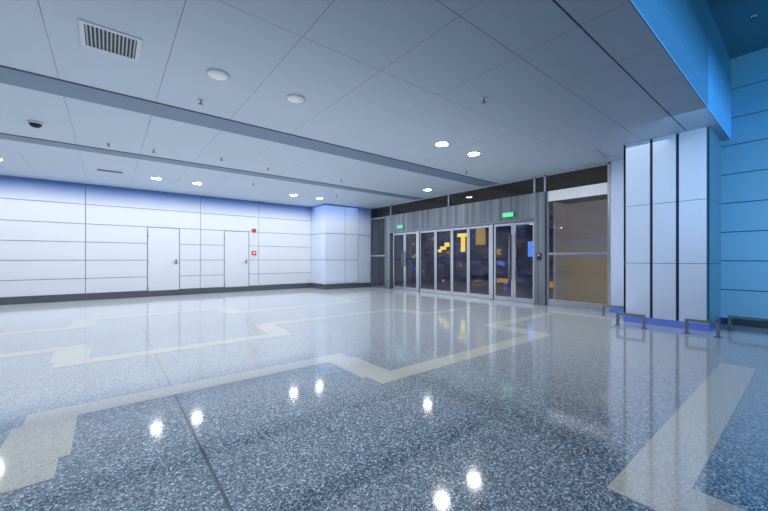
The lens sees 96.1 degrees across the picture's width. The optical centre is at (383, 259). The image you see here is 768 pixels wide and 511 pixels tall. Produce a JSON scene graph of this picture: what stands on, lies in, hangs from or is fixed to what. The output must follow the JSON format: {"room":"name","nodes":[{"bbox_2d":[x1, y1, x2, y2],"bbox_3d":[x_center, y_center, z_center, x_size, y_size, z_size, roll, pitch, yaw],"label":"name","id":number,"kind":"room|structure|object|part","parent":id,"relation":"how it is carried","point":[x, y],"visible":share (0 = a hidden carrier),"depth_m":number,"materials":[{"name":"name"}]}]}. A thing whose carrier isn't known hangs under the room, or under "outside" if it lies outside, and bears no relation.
{"room":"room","nodes":[
{"label":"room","id":0,"kind":"room"},
{"bbox_2d":[0,175,310,304],"bbox_3d":[-15.493,-0.755,3.459,32.100,3.710,0.462,0,0,-39],"label":"wall","id":1,"kind":"structure","parent":0,"point":[61,241],"depth_m":9.66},
{"bbox_2d":[148,228,178,290],"bbox_3d":[-6.564,0.079,10.288,0.787,2.002,0.069,0,0,-39],"label":"door","id":2,"kind":"structure","parent":1,"relation":"in","point":[163,243],"depth_m":10.30,"materials":[{"name":"white metal"}]},
{"bbox_2d":[225,231,247,286],"bbox_3d":[-4.938,0.079,11.586,0.767,2.002,0.069,0,0,-39],"label":"door","id":3,"kind":"structure","parent":1,"relation":"in","point":[236,243],"depth_m":11.60,"materials":[{"name":"white metal"}]},
{"bbox_2d":[0,0,728,207],"bbox_3d":[-11.182,-2.130,-0.283,34.170,0.260,11.690,0,0,-39],"label":"ceiling","id":4,"kind":"structure","parent":0,"point":[381,82],"depth_m":4.26,"materials":[{"name":"white paint"}]},
{"bbox_2d":[27,120,42,127],"bbox_3d":[-5.117,-1.980,5.064,0.170,0.105,0.170,0,0,-39],"label":"dome","id":5,"kind":"object","parent":4,"relation":"attached to","point":[36,124],"depth_m":5.02,"materials":[{"name":"black plastic"}]},
{"bbox_2d":[97,169,121,172],"bbox_3d":[-6.257,-2.005,7.878,0.450,0.010,0.120,0,0,-39],"label":"ceiling vent","id":6,"kind":"object","parent":4,"relation":"in","point":[97,169],"visible":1,"depth_m":7.88,"materials":[{"name":"black plastic"}]},
{"bbox_2d":[78,18,141,61],"bbox_3d":[-2.520,-2.004,3.189,0.440,0.012,0.450,0,0,-39],"label":"ceiling vent","id":7,"kind":"object","parent":4,"relation":"in","point":[92,35],"visible":1,"depth_m":3.17,"materials":[{"name":"white metal"}]},
{"bbox_2d":[206,68,229,80],"bbox_3d":[-1.806,-2.002,3.753,0.240,0.016,0.240,0,0,-39],"label":"recessed light","id":8,"kind":"object","parent":4,"relation":"in","point":[216,74],"visible":1,"depth_m":3.73,"materials":[{"name":"white plastic"}]},
{"bbox_2d":[286,94,305,103],"bbox_3d":[-1.103,-2.002,4.315,0.240,0.016,0.240,0,0,-39],"label":"recessed light","id":9,"kind":"object","parent":4,"relation":"in","point":[293,98],"visible":1,"depth_m":4.29,"materials":[{"name":"white plastic"}]},
{"bbox_2d":[435,141,448,146],"bbox_3d":[1.007,-2.002,5.999,0.250,0.016,0.250,0,0,-39],"label":"recessed light","id":10,"kind":"object","parent":4,"relation":"in","point":[440,143],"visible":1,"depth_m":5.95,"materials":[{"name":"white glass"}]},
{"bbox_2d":[467,151,480,155],"bbox_3d":[1.711,-2.002,6.561,0.250,0.016,0.250,0,0,-39],"label":"recessed light","id":11,"kind":"object","parent":4,"relation":"in","point":[474,153],"visible":1,"depth_m":6.51,"materials":[{"name":"white glass"}]},
{"bbox_2d":[589,149,612,158],"bbox_3d":[4.150,-2.005,6.582,0.840,0.010,0.130,0,0,-39],"label":"ceiling vent","id":12,"kind":"object","parent":4,"relation":"in","point":[596,151],"visible":1,"depth_m":6.54,"materials":[{"name":"grey metal"}]},
{"bbox_2d":[629,0,730,138],"bbox_3d":[-7.529,-2.730,-4.859,34.170,1.440,0.020,0,0,-39],"label":"fascia","id":13,"kind":"object","parent":4,"relation":"attached to","point":[688,32],"depth_m":4.15,"materials":[{"name":"paint"}]},
{"bbox_2d":[0,280,767,510],"bbox_3d":[-4.241,1.150,-4.185,40.150,0.100,26.750,0,0,-39],"label":"floor","id":14,"kind":"structure","parent":0,"point":[548,423],"depth_m":2.58,"materials":[{"name":"stone"}]},
{"bbox_2d":[311,203,377,289],"bbox_3d":[-1.644,-0.755,13.790,2.462,3.710,1.594,0,0,-39],"label":"pier","id":15,"kind":"object","parent":14,"relation":"on","point":[340,234],"depth_m":13.02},
{"bbox_2d":[370,217,384,287],"bbox_3d":[-0.216,-0.257,13.334,0.060,2.685,0.990,0,0,-39],"label":"window frame","id":16,"kind":"structure","parent":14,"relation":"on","point":[371,255],"depth_m":13.68,"materials":[{"name":"grey metal"}]},
{"bbox_2d":[0,293,756,510],"bbox_3d":[-2.099,1.099,1.683,17.440,0.002,11.540,0,0,-39],"label":"bands","id":17,"kind":"object","parent":14,"relation":"on","point":[662,476],"visible":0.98,"depth_m":2.41,"materials":[{"name":"beige stone"}]},
{"bbox_2d":[370,162,609,311],"bbox_3d":[2.101,-0.480,10.448,0.220,3.160,8.390,0,0,-39],"label":"frame","id":18,"kind":"object","parent":14,"relation":"on","point":[527,207],"depth_m":9.36,"materials":[{"name":"grey metal"}]},
{"bbox_2d":[393,232,416,290],"bbox_3d":[0.718,0.075,12.109,0.114,2.010,1.270,0,0,-39],"label":"doors","id":19,"kind":"structure","parent":18,"relation":"in","point":[405,258],"depth_m":12.09,"materials":[{"name":"silver metal"}]},
{"bbox_2d":[420,225,489,298],"bbox_3d":[2.062,0.075,10.481,0.045,2.010,2.730,0,0,-39],"label":"door set","id":20,"kind":"structure","parent":18,"relation":"in","point":[435,258],"depth_m":10.43,"materials":[{"name":"silver metal"}]},
{"bbox_2d":[372,165,606,217],"bbox_3d":[2.093,-1.805,10.442,0.001,0.410,8.390,0,0,-39],"label":"glazing","id":21,"kind":"object","parent":18,"relation":"in","point":[595,175],"depth_m":9.04,"materials":[{"name":"black glass"}]},
{"bbox_2d":[502,211,513,217],"bbox_3d":[3.191,-1.140,8.881,0.029,0.140,0.340,0,0,-39],"label":"exit sign","id":22,"kind":"object","parent":18,"relation":"attached to","point":[505,214],"visible":1,"depth_m":8.88,"materials":[{"name":"green plastic"}]},
{"bbox_2d":[494,221,533,302],"bbox_3d":[3.314,0.075,8.857,0.114,2.010,1.150,0,0,-39],"label":"doors","id":23,"kind":"structure","parent":18,"relation":"in","point":[513,259],"depth_m":8.88,"materials":[{"name":"silver metal"}]},
{"bbox_2d":[546,182,609,310],"bbox_3d":[4.292,-0.257,7.687,0.070,2.685,1.340,0,0,-39],"label":"bay","id":24,"kind":"object","parent":14,"relation":"on","point":[601,188],"depth_m":7.66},
{"bbox_2d":[553,199,607,302],"bbox_3d":[5.341,-0.200,8.537,0.700,2.600,1.960,0,0,-39],"label":"screen","id":25,"kind":"object","parent":14,"relation":"on","point":[581,226],"visible":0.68,"depth_m":9.06,"materials":[{"name":"glass"},{"name":"stainless steel"}]},
{"bbox_2d":[601,304,623,315],"bbox_3d":[4.380,0.990,6.567,0.080,0.220,0.440,0,0,-39],"label":"rail","id":26,"kind":"object","parent":14,"relation":"on","point":[603,305],"visible":0.58,"depth_m":6.66,"materials":[{"name":"silver metal"}]},
{"bbox_2d":[610,160,623,312],"bbox_3d":[4.999,-0.505,7.017,0.330,3.210,0.590,0,0,-39],"label":"jamb","id":27,"kind":"object","parent":14,"relation":"on","point":[616,167],"depth_m":7.05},
{"bbox_2d":[615,312,647,328],"bbox_3d":[4.001,0.990,5.599,0.080,0.220,0.440,0,0,-39],"label":"rail","id":28,"kind":"object","parent":14,"relation":"on","point":[617,313],"visible":1,"depth_m":5.55,"materials":[{"name":"silver metal"}]},
{"bbox_2d":[623,127,720,331],"bbox_3d":[5.102,-0.505,6.076,1.344,3.210,1.118,0,0,-39],"label":"column","id":29,"kind":"structure","parent":14,"relation":"on","point":[672,183],"depth_m":5.60,"materials":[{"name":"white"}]},
{"bbox_2d":[683,318,721,337],"bbox_3d":[4.594,0.990,4.985,0.080,0.220,0.420,0,0,-39],"label":"rail","id":30,"kind":"object","parent":14,"relation":"on","point":[686,320],"visible":1,"depth_m":4.98,"materials":[{"name":"silver metal"}]},
{"bbox_2d":[721,47,767,328],"bbox_3d":[10.529,-1.275,0.107,0.310,4.750,15.030,0,0,-39],"label":"wall panels","id":31,"kind":"object","parent":14,"relation":"on","point":[744,157],"visible":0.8,"depth_m":5.65,"materials":[{"name":"blue"}]},
{"bbox_2d":[726,315,767,333],"bbox_3d":[5.531,0.990,5.221,0.080,0.220,0.500,0,0,-39],"label":"rail","id":32,"kind":"object","parent":14,"relation":"on","point":[730,317],"visible":1,"depth_m":5.29,"materials":[{"name":"silver metal"}]},
{"bbox_2d":[378,194,607,282],"bbox_3d":[3.755,-0.555,13.272,5.870,3.310,11.940,0,0,-39],"label":"light","id":33,"kind":"object","parent":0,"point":[480,236],"depth_m":12.53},
{"bbox_3d":[2.552,-0.512,14.716,0.050,0.373,0.562,0,0,-39],"label":"lamps and signs","id":34,"kind":"part","parent":33,"relation":"part of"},
{"bbox_3d":[3.167,-0.671,13.945,0.050,0.733,0.454,0,0,-39],"label":"lamps and signs","id":35,"kind":"part","parent":33,"relation":"part of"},
{"bbox_3d":[3.755,-0.555,13.272,5.870,3.310,11.940,0,0,-39],"label":"dark exterior canopy","id":36,"kind":"part","parent":33,"relation":"part of","materials":[{"name":"grey metal"}]},
{"bbox_3d":[4.310,0.774,12.513,0.050,0.152,0.406,0,0,-39],"label":"lamps and signs","id":37,"kind":"part","parent":33,"relation":"part of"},
{"bbox_3d":[4.973,-0.343,11.682,0.050,0.510,0.142,0,0,-39],"label":"lamps and signs","id":38,"kind":"part","parent":33,"relation":"part of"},
{"bbox_2d":[706,0,767,58],"bbox_3d":[-2.775,-3.450,-10.590,34.450,0.200,14.910,0,0,-39],"label":"ceiling","id":39,"kind":"structure","parent":0,"point":[741,36],"depth_m":4.93,"materials":[{"name":"blue"}]},
{"label":"outside","id":40,"kind":"structure","parent":0,"visible":0},
{"bbox_2d":[412,207,552,286],"bbox_3d":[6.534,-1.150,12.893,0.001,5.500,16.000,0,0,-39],"label":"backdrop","id":41,"kind":"structure","parent":40,"point":[524,233],"depth_m":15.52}
]}

